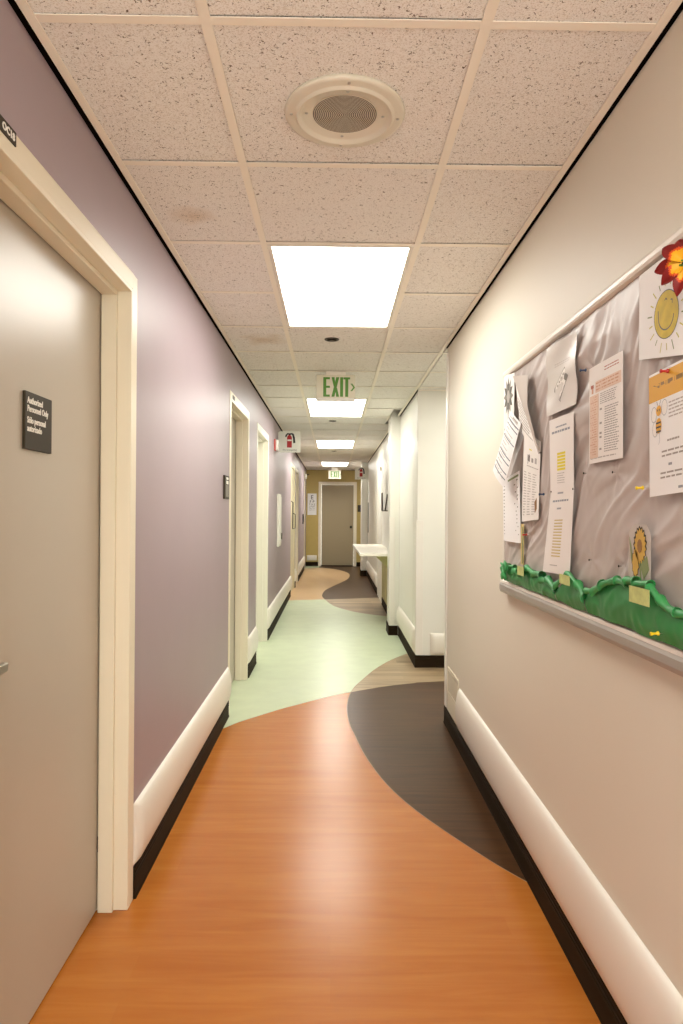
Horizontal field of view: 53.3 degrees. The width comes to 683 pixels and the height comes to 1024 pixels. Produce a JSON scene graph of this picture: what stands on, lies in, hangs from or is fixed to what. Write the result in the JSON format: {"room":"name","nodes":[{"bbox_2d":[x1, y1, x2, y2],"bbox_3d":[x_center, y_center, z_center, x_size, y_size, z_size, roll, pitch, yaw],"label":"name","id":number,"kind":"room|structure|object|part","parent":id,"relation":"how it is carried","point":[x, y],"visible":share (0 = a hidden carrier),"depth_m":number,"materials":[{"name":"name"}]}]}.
{"room":"hospital interior","nodes":[
{"label":"hospital interior","id":0,"kind":"room"},
{"bbox_2d":[0,0,305,865],"bbox_3d":[-0.928,0.028,7.890,0.300,2.620,18.600,0,0,-1],"label":"wall","id":1,"kind":"structure","parent":0,"point":[187,373],"depth_m":2.81,"materials":[{"name":"purple paint"}]},
{"bbox_2d":[0,131,136,1023],"bbox_3d":[-0.784,0.264,1.827,0.159,2.139,1.037,0,0,-1],"label":"door","id":2,"kind":"structure","parent":1,"relation":"in","point":[68,301],"depth_m":1.94,"materials":[{"name":"beige wood"}]},
{"bbox_3d":[-0.772,0.348,1.458,0.055,0.052,0.136,0,0,-1],"label":"handle","id":3,"kind":"part","parent":2,"relation":"part of","materials":[{"name":"silver metal"}]},
{"bbox_2d":[0,114,15,146],"bbox_3d":[-0.690,-0.789,1.386,0.004,0.030,0.117,0,0,-1],"label":"number sign","id":4,"kind":"object","parent":2,"relation":"attached to","point":[6,129],"visible":1,"depth_m":1.41,"materials":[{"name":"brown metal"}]},
{"bbox_2d":[22,390,51,453],"bbox_3d":[-0.795,-0.232,1.783,0.009,0.146,0.160,0,0,-1],"label":"door sign","id":5,"kind":"object","parent":2,"relation":"attached to","point":[36,409],"visible":1,"depth_m":1.77,"materials":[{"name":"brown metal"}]},
{"bbox_2d":[133,700,228,898],"bbox_3d":[-0.727,1.283,3.403,0.013,0.105,2.109,0,0,-1],"label":"baseboard","id":6,"kind":"structure","parent":1,"relation":"attached to","point":[142,867],"depth_m":2.92,"materials":[{"name":"black rubber"}]},
{"bbox_2d":[133,667,230,864],"bbox_3d":[-0.716,1.117,3.403,0.032,0.213,2.105,0,0,-1],"label":"rail","id":7,"kind":"object","parent":1,"relation":"attached to","point":[153,802],"visible":1,"depth_m":2.85,"materials":[{"name":"beige plastic"}]},
{"bbox_2d":[223,475,228,498],"bbox_3d":[-0.728,-0.155,4.304,0.013,0.147,0.175,0,0,-1],"label":"room sign","id":8,"kind":"object","parent":1,"relation":"attached to","point":[225,478],"visible":1,"depth_m":4.24,"materials":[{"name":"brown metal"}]},
{"bbox_3d":[-0.722,-0.134,4.311,0.001,0.076,0.113,0,0,-1],"label":"panel","id":9,"kind":"part","parent":8,"relation":"part of","materials":[{"name":"brown"}]},
{"bbox_2d":[228,390,249,710],"bbox_3d":[-0.821,0.267,4.971,0.159,2.139,1.024,0,0,-1],"label":"door","id":10,"kind":"structure","parent":1,"relation":"in","point":[239,415],"depth_m":5.40,"materials":[{"name":"beige wood"}]},
{"bbox_2d":[248,652,256,677],"bbox_3d":[-0.755,1.285,5.765,0.013,0.105,0.560,0,0,-1],"label":"baseboard","id":11,"kind":"structure","parent":1,"relation":"attached to","point":[252,663],"depth_m":5.70,"materials":[{"name":"black rubber"}]},
{"bbox_2d":[248,626,257,662],"bbox_3d":[-0.744,1.119,5.766,0.032,0.213,0.556,0,0,-1],"label":"rail","id":12,"kind":"object","parent":1,"relation":"attached to","point":[253,637],"visible":0.99,"depth_m":5.63,"materials":[{"name":"beige plastic"}]},
{"bbox_2d":[256,422,268,660],"bbox_3d":[-0.859,0.268,6.580,0.199,2.139,1.064,0,0,-1],"label":"door","id":13,"kind":"structure","parent":1,"relation":"in","point":[262,436],"depth_m":7.03,"materials":[{"name":"beige wood"}]},
{"bbox_2d":[274,439,278,450],"bbox_3d":[-0.748,-0.770,7.853,0.048,0.130,0.140,0,0,-1],"label":"fire alarm","id":14,"kind":"object","parent":1,"relation":"attached to","point":[276,441],"visible":1,"depth_m":7.79,"materials":[{"name":"red plastic"}]},
{"bbox_2d":[267,590,290,639],"bbox_3d":[-0.793,1.288,8.999,0.013,0.105,3.768,0,0,-1],"label":"baseboard","id":15,"kind":"structure","parent":1,"relation":"attached to","point":[270,629],"depth_m":8.34,"materials":[{"name":"black rubber"}]},
{"bbox_2d":[267,576,291,628],"bbox_3d":[-0.782,1.122,8.999,0.032,0.213,3.764,0,0,-1],"label":"rail","id":16,"kind":"object","parent":1,"relation":"attached to","point":[274,607],"visible":1,"depth_m":8.22,"materials":[{"name":"beige plastic"}]},
{"bbox_2d":[277,494,281,546],"bbox_3d":[-0.759,0.100,8.372,0.050,0.640,0.320,0,0,-1],"label":"upper cabinet","id":17,"kind":"object","parent":1,"relation":"attached to","point":[279,498],"visible":1,"depth_m":8.24,"materials":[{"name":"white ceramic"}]},
{"bbox_3d":[-0.751,0.100,8.372,0.006,0.580,0.260,0,0,-1],"label":"door","id":18,"kind":"part","parent":17,"relation":"part of","materials":[{"name":"white"}]},
{"bbox_2d":[278,431,300,452],"bbox_3d":[-0.641,-0.864,8.397,0.272,0.260,0.030,0,0,-1],"label":"fire extinguisher sign","id":19,"kind":"object","parent":1,"relation":"attached to","point":[289,441],"visible":1,"depth_m":8.39,"materials":[{"name":"white plastic"}]},
{"bbox_2d":[290,463,295,590],"bbox_3d":[-0.842,0.273,11.466,0.103,2.139,1.154,0,0,-1],"label":"door frame","id":20,"kind":"structure","parent":1,"relation":"in","point":[293,515],"depth_m":11.69,"materials":[{"name":"beige wood"}]},
{"bbox_3d":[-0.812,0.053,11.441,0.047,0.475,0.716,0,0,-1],"label":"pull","id":21,"kind":"part","parent":20,"relation":"part of","materials":[{"name":"brown metal"}]},
{"bbox_2d":[295,469,298,580],"bbox_3d":[-0.904,0.274,12.765,0.144,2.139,0.954,0,0,-1],"label":"door","id":22,"kind":"structure","parent":1,"relation":"in","point":[297,471],"depth_m":13.18,"materials":[{"name":"beige wood"}]},
{"bbox_2d":[298,566,303,580],"bbox_3d":[-0.858,1.293,14.568,0.013,0.105,2.643,0,0,-1],"label":"baseboard","id":23,"kind":"structure","parent":1,"relation":"attached to","point":[302,570],"depth_m":14.14,"materials":[{"name":"black rubber"}]},
{"bbox_2d":[298,556,304,574],"bbox_3d":[-0.847,1.127,14.569,0.032,0.213,2.639,0,0,-1],"label":"rail","id":24,"kind":"object","parent":1,"relation":"attached to","point":[302,562],"visible":0.99,"depth_m":14.08,"materials":[{"name":"beige plastic"}]},
{"bbox_2d":[304,471,304,566],"bbox_3d":[-0.867,0.197,15.961,0.012,2.300,0.100,0,0,-1],"label":"trim","id":25,"kind":"structure","parent":1,"relation":"attached to","point":[304,471],"depth_m":15.91,"materials":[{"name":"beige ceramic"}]},
{"bbox_2d":[28,566,600,1023],"bbox_3d":[0.798,1.350,7.909,3.600,0.001,18.600,0,0,-1],"label":"floor","id":26,"kind":"structure","parent":0,"point":[291,883],"depth_m":2.46,"materials":[{"name":"orange laminate"}]},
{"bbox_2d":[223,574,526,881],"bbox_3d":[-0.095,1.345,9.429,1.853,0.001,14.143,0,0,-1],"label":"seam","id":27,"kind":"structure","parent":26,"relation":"on","point":[349,574],"depth_m":3.49,"materials":[{"name":"brown plastic"}]},
{"bbox_2d":[306,470,360,561],"bbox_3d":[-0.180,0.043,17.099,1.410,2.620,0.200,0,0,-1],"label":"wall","id":28,"kind":"structure","parent":0,"point":[314,477],"depth_m":17.00,"materials":[{"name":"paint"}]},
{"bbox_2d":[307,493,316,514],"bbox_3d":[-0.735,-0.194,16.988,0.225,0.535,0.008,0,0,-1],"label":"chart","id":29,"kind":"object","parent":28,"relation":"attached to","point":[312,498],"visible":1,"depth_m":16.98,"materials":[{"name":"white paper"}]},
{"bbox_2d":[307,555,316,559],"bbox_3d":[-0.742,1.144,16.975,0.250,0.130,0.032,0,0,-1],"label":"rail","id":30,"kind":"object","parent":28,"relation":"attached to","point":[309,557],"visible":1,"depth_m":16.96,"materials":[{"name":"beige plastic"}]},
{"bbox_2d":[306,562,317,565],"bbox_3d":[-0.738,1.296,16.985,0.306,0.105,0.013,0,0,-1],"label":"baseboard","id":31,"kind":"structure","parent":28,"relation":"attached to","point":[307,563],"depth_m":16.98,"materials":[{"name":"black rubber"}]},
{"bbox_2d":[318,482,356,565],"bbox_3d":[-0.102,0.299,17.048,0.954,2.108,0.143,0,0,-1],"label":"door","id":32,"kind":"structure","parent":28,"relation":"in","point":[337,526],"depth_m":17.04,"materials":[{"name":"beige wood"}]},
{"bbox_2d":[26,0,670,469],"bbox_3d":[0.881,-1.060,7.800,3.265,0.018,18.372,0,0,-1],"label":"ceiling","id":33,"kind":"structure","parent":0,"point":[153,90],"depth_m":1.97,"materials":[{"name":"tile"}]},
{"bbox_2d":[324,337,338,341],"bbox_3d":[-0.060,-1.059,4.196,0.092,0.010,0.092,0,0,-1],"label":"sprinkler head","id":34,"kind":"object","parent":33,"relation":"attached to","point":[330,339],"visible":1,"depth_m":4.19},
{"bbox_2d":[328,467,340,478],"bbox_3d":[-0.158,-0.913,15.950,0.294,0.269,0.060,0,0,-1],"label":"exit sign","id":35,"kind":"object","parent":33,"relation":"hanging from","point":[334,473],"visible":1,"depth_m":15.93,"materials":[{"name":"white plastic"}]},
{"bbox_2d":[321,462,348,465],"bbox_3d":[-0.148,-1.099,15.009,0.584,0.101,1.193,0,0,-1],"label":"ceiling light","id":36,"kind":"object","parent":33,"relation":"attached to","point":[322,463],"visible":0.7,"depth_m":14.85,"materials":[{"name":"white plastic"}]},
{"bbox_2d":[316,371,354,401],"bbox_3d":[-0.044,-0.948,5.151,0.294,0.219,0.060,0,0,-1],"label":"exit sign","id":37,"kind":"object","parent":33,"relation":"hanging from","point":[335,386],"visible":1,"depth_m":5.13,"materials":[{"name":"white plastic"}]},
{"bbox_3d":[-0.044,-0.849,5.151,0.294,0.022,0.046,0,0,-1],"label":"rail","id":38,"kind":"part","parent":37,"relation":"part of","materials":[{"name":"white"}]},
{"bbox_2d":[316,440,354,447],"bbox_3d":[-0.097,-1.103,10.653,0.584,0.101,1.193,0,0,-1],"label":"ceiling light","id":39,"kind":"object","parent":33,"relation":"attached to","point":[320,443],"visible":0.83,"depth_m":10.55,"materials":[{"name":"white plastic"}]},
{"bbox_2d":[305,398,367,416],"bbox_3d":[-0.053,-1.106,6.965,0.584,0.101,1.193,0,0,-1],"label":"ceiling light","id":40,"kind":"object","parent":33,"relation":"attached to","point":[315,408],"visible":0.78,"depth_m":6.99,"materials":[{"name":"white plastic"}]},
{"bbox_2d":[267,241,413,327],"bbox_3d":[-0.011,-1.109,3.308,0.584,0.101,1.193,0,0,-1],"label":"ceiling light","id":41,"kind":"object","parent":33,"relation":"attached to","point":[318,285],"visible":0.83,"depth_m":3.15,"materials":[{"name":"white plastic"}]},
{"bbox_2d":[284,74,404,147],"bbox_3d":[0.009,-1.056,1.813,0.320,0.022,0.320,0,0,42],"label":"ceiling speaker","id":42,"kind":"object","parent":33,"relation":"attached to","point":[333,110],"visible":1,"depth_m":1.79,"materials":[{"name":"beige plastic"}]},
{"bbox_2d":[312,94,376,132],"bbox_3d":[0.009,-1.059,1.813,0.173,0.004,0.173,0,0,-1],"label":"grille","id":43,"kind":"object","parent":42,"relation":"attached to","point":[331,113],"depth_m":1.81,"materials":[{"name":"beige metal"}]},
{"bbox_2d":[7,0,682,470],"bbox_3d":[-0.064,-1.067,7.801,1.410,0.038,18.400,0,0,-1],"label":"shadow gap","id":44,"kind":"structure","parent":33,"relation":"attached to","point":[15,7],"depth_m":1.96,"materials":[{"name":"black"}]},
{"bbox_2d":[34,0,656,469],"bbox_3d":[0.892,-1.050,7.806,3.249,0.003,18.388,0,0,-1],"label":"grid","id":45,"kind":"object","parent":33,"relation":"attached to","point":[204,19],"visible":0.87,"depth_m":1.85,"materials":[{"name":"beige metal"}]},
{"bbox_2d":[15,0,682,469],"bbox_3d":[0.881,-1.050,7.806,3.271,0.004,18.388,0,0,-1],"label":"ceiling edge","id":46,"kind":"structure","parent":33,"relation":"attached to","point":[23,5],"depth_m":1.99,"materials":[{"name":"metal"}]},
{"bbox_2d":[360,391,445,654],"bbox_3d":[1.460,0.049,11.568,2.010,2.620,11.300,0,0,-1],"label":"wall","id":47,"kind":"structure","parent":0,"point":[412,454],"depth_m":6.25,"materials":[{"name":"white paint"}]},
{"bbox_2d":[355,467,368,479],"bbox_3d":[0.423,-0.811,14.260,0.282,0.260,0.030,0,0,-1],"label":"fire extinguisher sign","id":48,"kind":"object","parent":47,"relation":"attached to","point":[360,472],"visible":1,"depth_m":14.26,"materials":[{"name":"white plastic"}]},
{"bbox_2d":[360,570,366,575],"bbox_3d":[0.468,1.295,14.399,0.134,0.120,0.013,0,0,-1],"label":"baseboard","id":49,"kind":"structure","parent":47,"relation":"attached to","point":[362,572],"depth_m":14.40,"materials":[{"name":"black rubber"}]},
{"bbox_2d":[368,503,368,532],"bbox_3d":[0.553,0.115,14.092,0.012,0.620,0.070,0,0,-1],"label":"wall strip","id":50,"kind":"object","parent":47,"relation":"attached to","point":[368,503],"visible":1,"depth_m":14.06,"materials":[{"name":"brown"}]},
{"bbox_2d":[353,544,386,604],"bbox_3d":[0.396,0.859,9.005,0.435,0.760,2.340,0,0,-1],"label":"countertop","id":51,"kind":"structure","parent":47,"relation":"attached to","point":[378,550],"depth_m":9.09,"materials":[{"name":"white laminate"}]},
{"bbox_3d":[0.610,0.878,8.927,0.010,0.725,2.120,0,0,-1],"label":"panel","id":52,"kind":"part","parent":51,"relation":"part of","materials":[{"name":"green laminate"}]},
{"bbox_2d":[366,561,376,586],"bbox_3d":[0.551,1.133,12.786,0.032,0.218,3.200,0,0,-1],"label":"rail","id":53,"kind":"object","parent":47,"relation":"attached to","point":[370,570],"visible":0.99,"depth_m":12.29,"materials":[{"name":"beige plastic"}]},
{"bbox_2d":[367,572,376,593],"bbox_3d":[0.560,1.301,12.786,0.013,0.105,3.240,0,0,-1],"label":"baseboard","id":54,"kind":"structure","parent":47,"relation":"attached to","point":[368,575],"depth_m":12.37,"materials":[{"name":"black rubber"}]},
{"bbox_2d":[377,460,381,594],"bbox_3d":[0.619,0.282,10.678,0.102,2.139,0.944,0,0,-1],"label":"door","id":55,"kind":"structure","parent":47,"relation":"in","point":[380,462],"depth_m":10.76,"materials":[{"name":"white wood"}]},
{"bbox_2d":[381,493,387,510],"bbox_3d":[0.574,-0.129,8.947,0.095,0.242,0.162,0,0,-1],"label":"holder","id":56,"kind":"object","parent":47,"relation":"attached to","point":[382,500],"visible":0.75,"depth_m":8.88,"materials":[{"name":"brown metal"}]},
{"bbox_2d":[382,598,386,613],"bbox_3d":[0.605,1.298,8.906,0.013,0.105,2.200,0,0,-1],"label":"baseboard","id":57,"kind":"structure","parent":47,"relation":"attached to","point":[384,605],"depth_m":9.45,"materials":[{"name":"black rubber"}]},
{"bbox_2d":[388,517,394,624],"bbox_3d":[0.552,0.648,7.480,0.062,1.180,0.062,0,0,-1],"label":"guard","id":58,"kind":"object","parent":47,"relation":"attached to","point":[391,606],"visible":1,"depth_m":7.45,"materials":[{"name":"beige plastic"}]},
{"bbox_2d":[388,626,397,634],"bbox_3d":[0.564,1.296,7.449,0.104,0.105,0.013,0,0,-1],"label":"baseboard","id":59,"kind":"structure","parent":47,"relation":"attached to","point":[392,630],"depth_m":7.45,"materials":[{"name":"black rubber"}]},
{"bbox_2d":[397,606,414,652],"bbox_3d":[0.622,1.127,6.692,0.032,0.218,1.510,0,0,-1],"label":"rail","id":60,"kind":"object","parent":47,"relation":"attached to","point":[407,628],"visible":0.99,"depth_m":6.44,"materials":[{"name":"beige plastic"}]},
{"bbox_2d":[398,626,414,666],"bbox_3d":[0.631,1.296,6.682,0.013,0.105,1.550,0,0,-1],"label":"baseboard","id":61,"kind":"structure","parent":47,"relation":"attached to","point":[411,654],"depth_m":6.52,"materials":[{"name":"black rubber"}]},
{"bbox_2d":[415,520,422,654],"bbox_3d":[0.675,0.655,5.932,0.062,1.165,0.062,0,0,-1],"label":"guard","id":62,"kind":"object","parent":47,"relation":"attached to","point":[419,523],"visible":1,"depth_m":5.90,"materials":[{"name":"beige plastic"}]},
{"bbox_2d":[446,10,682,996],"bbox_3d":[0.777,0.034,1.489,0.140,2.620,5.760,0,0,-1],"label":"wall","id":63,"kind":"structure","parent":0,"point":[593,726],"depth_m":1.98,"materials":[{"name":"beige paint"}]},
{"bbox_2d":[444,352,448,706],"bbox_3d":[0.695,0.111,4.347,0.057,2.250,0.057,0,0,-1],"label":"guard","id":64,"kind":"object","parent":63,"relation":"attached to","point":[447,354],"visible":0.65,"depth_m":4.33,"materials":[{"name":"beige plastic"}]},
{"bbox_2d":[447,666,458,724],"bbox_3d":[0.666,1.097,4.072,0.008,0.273,0.364,0,0,-1],"label":"air vent","id":65,"kind":"object","parent":63,"relation":"in","point":[452,680],"visible":0.8,"depth_m":4.09,"materials":[{"name":"beige metal"}]},
{"bbox_3d":[0.666,1.184,4.072,0.006,0.100,0.360,0,0,-1],"label":"plate","id":66,"kind":"part","parent":65,"relation":"part of","materials":[{"name":"beige ceramic"}]},
{"bbox_3d":[0.666,1.046,4.072,0.008,0.170,0.364,0,0,-1],"label":"frame","id":67,"kind":"part","parent":65,"relation":"part of","materials":[{"name":"beige ceramic"}]},
{"bbox_2d":[443,706,627,1023],"bbox_3d":[0.692,1.291,1.487,0.013,0.105,5.760,0,0,-1],"label":"baseboard","id":68,"kind":"structure","parent":63,"relation":"attached to","point":[606,1009],"depth_m":2.26,"materials":[{"name":"black rubber"}]},
{"bbox_2d":[455,688,682,1023],"bbox_3d":[0.686,1.113,1.242,0.032,0.230,5.270,0,0,-1],"label":"rail","id":69,"kind":"object","parent":63,"relation":"attached to","point":[642,991],"visible":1,"depth_m":1.91,"materials":[{"name":"beige plastic"}]},
{"bbox_2d":[499,225,682,676],"bbox_3d":[0.686,-0.123,1.931,0.034,0.917,1.805,0,0,-1],"label":"bulletin board","id":70,"kind":"object","parent":63,"relation":"attached to","point":[607,504],"visible":0.5,"depth_m":1.75,"materials":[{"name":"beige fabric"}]},
{"bbox_3d":[0.683,-0.131,2.827,0.020,0.840,0.012,0,0,-1],"label":"rail","id":71,"kind":"part","parent":70,"relation":"part of","materials":[{"name":"beige"}]},
{"bbox_2d":[493,411,520,486],"bbox_3d":[0.646,-0.245,2.628,0.045,0.305,0.240,0,0,-14],"label":"paper","id":72,"kind":"object","parent":70,"relation":"attached to","point":[506,449],"visible":1,"depth_m":2.63,"materials":[{"name":"white paper"}]},
{"bbox_2d":[504,373,514,430],"bbox_3d":[0.670,-0.408,2.726,0.001,0.305,0.165,0,0,-1],"label":"print","id":73,"kind":"object","parent":70,"relation":"attached to","point":[509,383],"visible":0.63,"depth_m":2.73,"materials":[{"name":"white paper"}]},
{"bbox_2d":[503,470,520,542],"bbox_3d":[0.663,-0.020,2.658,0.005,0.272,0.250,0,0,-1],"label":"list","id":74,"kind":"object","parent":70,"relation":"attached to","point":[511,490],"visible":0.98,"depth_m":2.64,"materials":[{"name":"white paper"}]},
{"bbox_2d":[521,524,523,564],"bbox_3d":[0.668,0.119,2.518,0.002,0.150,0.040,0,0,-1],"label":"cutout","id":75,"kind":"object","parent":70,"relation":"attached to","point":[522,525],"visible":1,"depth_m":2.51,"materials":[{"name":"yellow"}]},
{"bbox_2d":[513,375,538,453],"bbox_3d":[0.660,-0.361,2.471,0.023,0.330,0.335,0,0,0],"label":"notice","id":76,"kind":"object","parent":70,"relation":"attached to","point":[526,426],"visible":1,"depth_m":2.46,"materials":[{"name":"white paper"}]},
{"bbox_2d":[522,437,540,521],"bbox_3d":[0.670,-0.134,2.421,0.006,0.340,0.225,0,0,-1],"label":"sheet","id":77,"kind":"object","parent":70,"relation":"attached to","point":[531,458],"visible":0.97,"depth_m":2.41,"materials":[{"name":"white paper"}]},
{"bbox_2d":[527,455,536,463],"bbox_3d":[0.670,-0.186,2.400,0.001,0.045,0.110,0,0,-1],"label":"print","id":78,"kind":"object","parent":77,"relation":"on","point":[531,459],"depth_m":2.40,"materials":[{"name":"grey paper"}]},
{"bbox_2d":[506,563,558,600],"bbox_3d":[0.656,0.231,2.405,0.031,0.089,0.635,0,0,-1],"label":"grass","id":79,"kind":"structure","parent":70,"relation":"attached to","point":[532,580],"depth_m":2.32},
{"bbox_2d":[500,560,507,580],"bbox_3d":[0.632,0.227,2.665,0.022,0.078,0.070,0,0,-1],"label":"tuft","id":80,"kind":"object","parent":79,"relation":"attached to","point":[504,567],"visible":1,"depth_m":2.64,"materials":[{"name":"green paper"}]},
{"bbox_2d":[517,566,523,575],"bbox_3d":[0.638,0.210,2.427,0.001,0.032,0.080,0,0,-1],"label":"tag","id":81,"kind":"object","parent":79,"relation":"attached to","point":[520,570],"visible":1,"depth_m":2.42,"materials":[{"name":"yellow paper"}]},
{"bbox_2d":[543,486,573,573],"bbox_3d":[0.668,0.060,2.112,0.012,0.272,0.261,0,0,-1],"label":"list","id":82,"kind":"object","parent":70,"relation":"attached to","point":[557,556],"visible":0.98,"depth_m":2.09,"materials":[{"name":"white paper"}]},
{"bbox_2d":[546,332,576,416],"bbox_3d":[0.675,-0.425,2.107,0.010,0.227,0.282,0,0,-1],"label":"drawing","id":83,"kind":"object","parent":70,"relation":"attached to","point":[560,356],"visible":1,"depth_m":2.09,"materials":[{"name":"white paper"}]},
{"bbox_2d":[549,412,573,490],"bbox_3d":[0.674,-0.182,2.099,0.004,0.228,0.229,0,0,-1],"label":"list","id":84,"kind":"object","parent":70,"relation":"attached to","point":[561,429],"visible":1,"depth_m":2.08,"materials":[{"name":"white paper"}]},
{"bbox_2d":[553,571,586,610],"bbox_3d":[0.662,0.225,1.968,0.031,0.106,0.236,0,0,-1],"label":"grass","id":85,"kind":"structure","parent":70,"relation":"attached to","point":[573,596],"depth_m":1.95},
{"bbox_2d":[559,574,569,585],"bbox_3d":[0.643,0.195,1.965,0.001,0.028,0.085,0,0,-1],"label":"tag","id":86,"kind":"object","parent":85,"relation":"attached to","point":[563,579],"visible":1,"depth_m":1.96,"materials":[{"name":"yellow paper"}]},
{"bbox_3d":[0.683,0.311,1.930,0.034,0.049,1.805,0,0,-1],"label":"rail","id":87,"kind":"part","parent":70,"relation":"part of","materials":[{"name":"silver metal"}]},
{"bbox_3d":[0.692,-0.566,1.931,0.028,0.030,1.805,0,0,-1],"label":"rail","id":88,"kind":"part","parent":70,"relation":"part of","materials":[{"name":"beige"}]},
{"bbox_2d":[589,351,622,463],"bbox_3d":[0.678,-0.261,1.758,0.005,0.261,0.220,0,0,-1],"label":"flyer","id":89,"kind":"object","parent":70,"relation":"attached to","point":[605,378],"visible":1,"depth_m":1.74,"materials":[{"name":"white paper"}]},
{"bbox_2d":[583,575,682,649],"bbox_3d":[0.667,0.211,1.441,0.032,0.131,0.810,0,0,-1],"label":"bulletin board border","id":90,"kind":"structure","parent":70,"relation":"attached to","point":[608,600],"depth_m":1.53,"materials":[{"name":"green paper"}]},
{"bbox_2d":[629,585,649,606],"bbox_3d":[0.649,0.183,1.486,0.001,0.036,0.097,0,0,-1],"label":"tag","id":91,"kind":"object","parent":90,"relation":"attached to","point":[641,596],"visible":1,"depth_m":1.48,"materials":[{"name":"yellow paper"}]},
{"bbox_2d":[649,631,662,635],"bbox_3d":[0.643,0.248,1.391,0.026,0.009,0.009,0,0,-7],"label":"pin","id":92,"kind":"object","parent":90,"relation":"attached to","point":[657,633],"visible":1,"depth_m":1.39,"materials":[{"name":"yellow plastic"}]},
{"bbox_2d":[629,524,650,579],"bbox_3d":[0.680,0.091,1.558,0.004,0.125,0.110,0,0,-1],"label":"cutout","id":93,"kind":"object","parent":70,"relation":"attached to","point":[639,534],"visible":0.98,"depth_m":1.55,"materials":[{"name":"beige paper"}]},
{"bbox_2d":[639,257,682,359],"bbox_3d":[0.683,-0.423,1.437,0.004,0.237,0.256,0,0,-1],"label":"drawing","id":94,"kind":"object","parent":70,"relation":"attached to","point":[660,309],"visible":0.86,"depth_m":1.47,"materials":[{"name":"white paper"}]},
{"bbox_2d":[649,359,682,496],"bbox_3d":[0.683,-0.172,1.361,0.004,0.279,0.305,0,0,-1],"label":"flyer","id":95,"kind":"object","parent":70,"relation":"attached to","point":[665,389],"visible":1,"depth_m":1.43,"materials":[{"name":"white paper"}]},
{"bbox_2d":[659,369,668,372],"bbox_3d":[0.678,-0.295,1.422,0.026,0.009,0.009,0,0,-7],"label":"pin","id":96,"kind":"object","parent":95,"relation":"attached to","point":[660,370],"visible":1,"depth_m":1.42,"materials":[{"name":"red plastic"}]},
{"bbox_2d":[654,239,682,296],"bbox_3d":[0.659,-0.468,1.299,0.116,0.112,0.057,0,0,39],"label":"flower","id":97,"kind":"object","parent":70,"relation":"attached to","point":[670,268],"visible":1,"depth_m":1.30,"materials":[{"name":"red paper"}]},
{"bbox_3d":[1.732,0.044,5.181,1.855,2.620,1.880,0,0,-1],"label":"wall","id":98,"kind":"structure","parent":0,"visible":0},
{"bbox_2d":[415,655,443,667],"bbox_3d":[1.578,1.301,5.911,1.887,0.105,0.013,0,0,-1],"label":"baseboard","id":99,"kind":"structure","parent":98,"relation":"attached to","point":[421,661],"depth_m":5.90,"materials":[{"name":"black rubber"}]},
{"bbox_2d":[430,633,444,654],"bbox_3d":[1.641,1.152,5.902,1.745,0.195,0.032,0,0,-1],"label":"rail","id":100,"kind":"object","parent":98,"relation":"attached to","point":[437,640],"visible":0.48,"depth_m":5.88,"materials":[{"name":"beige plastic"}]}
]}

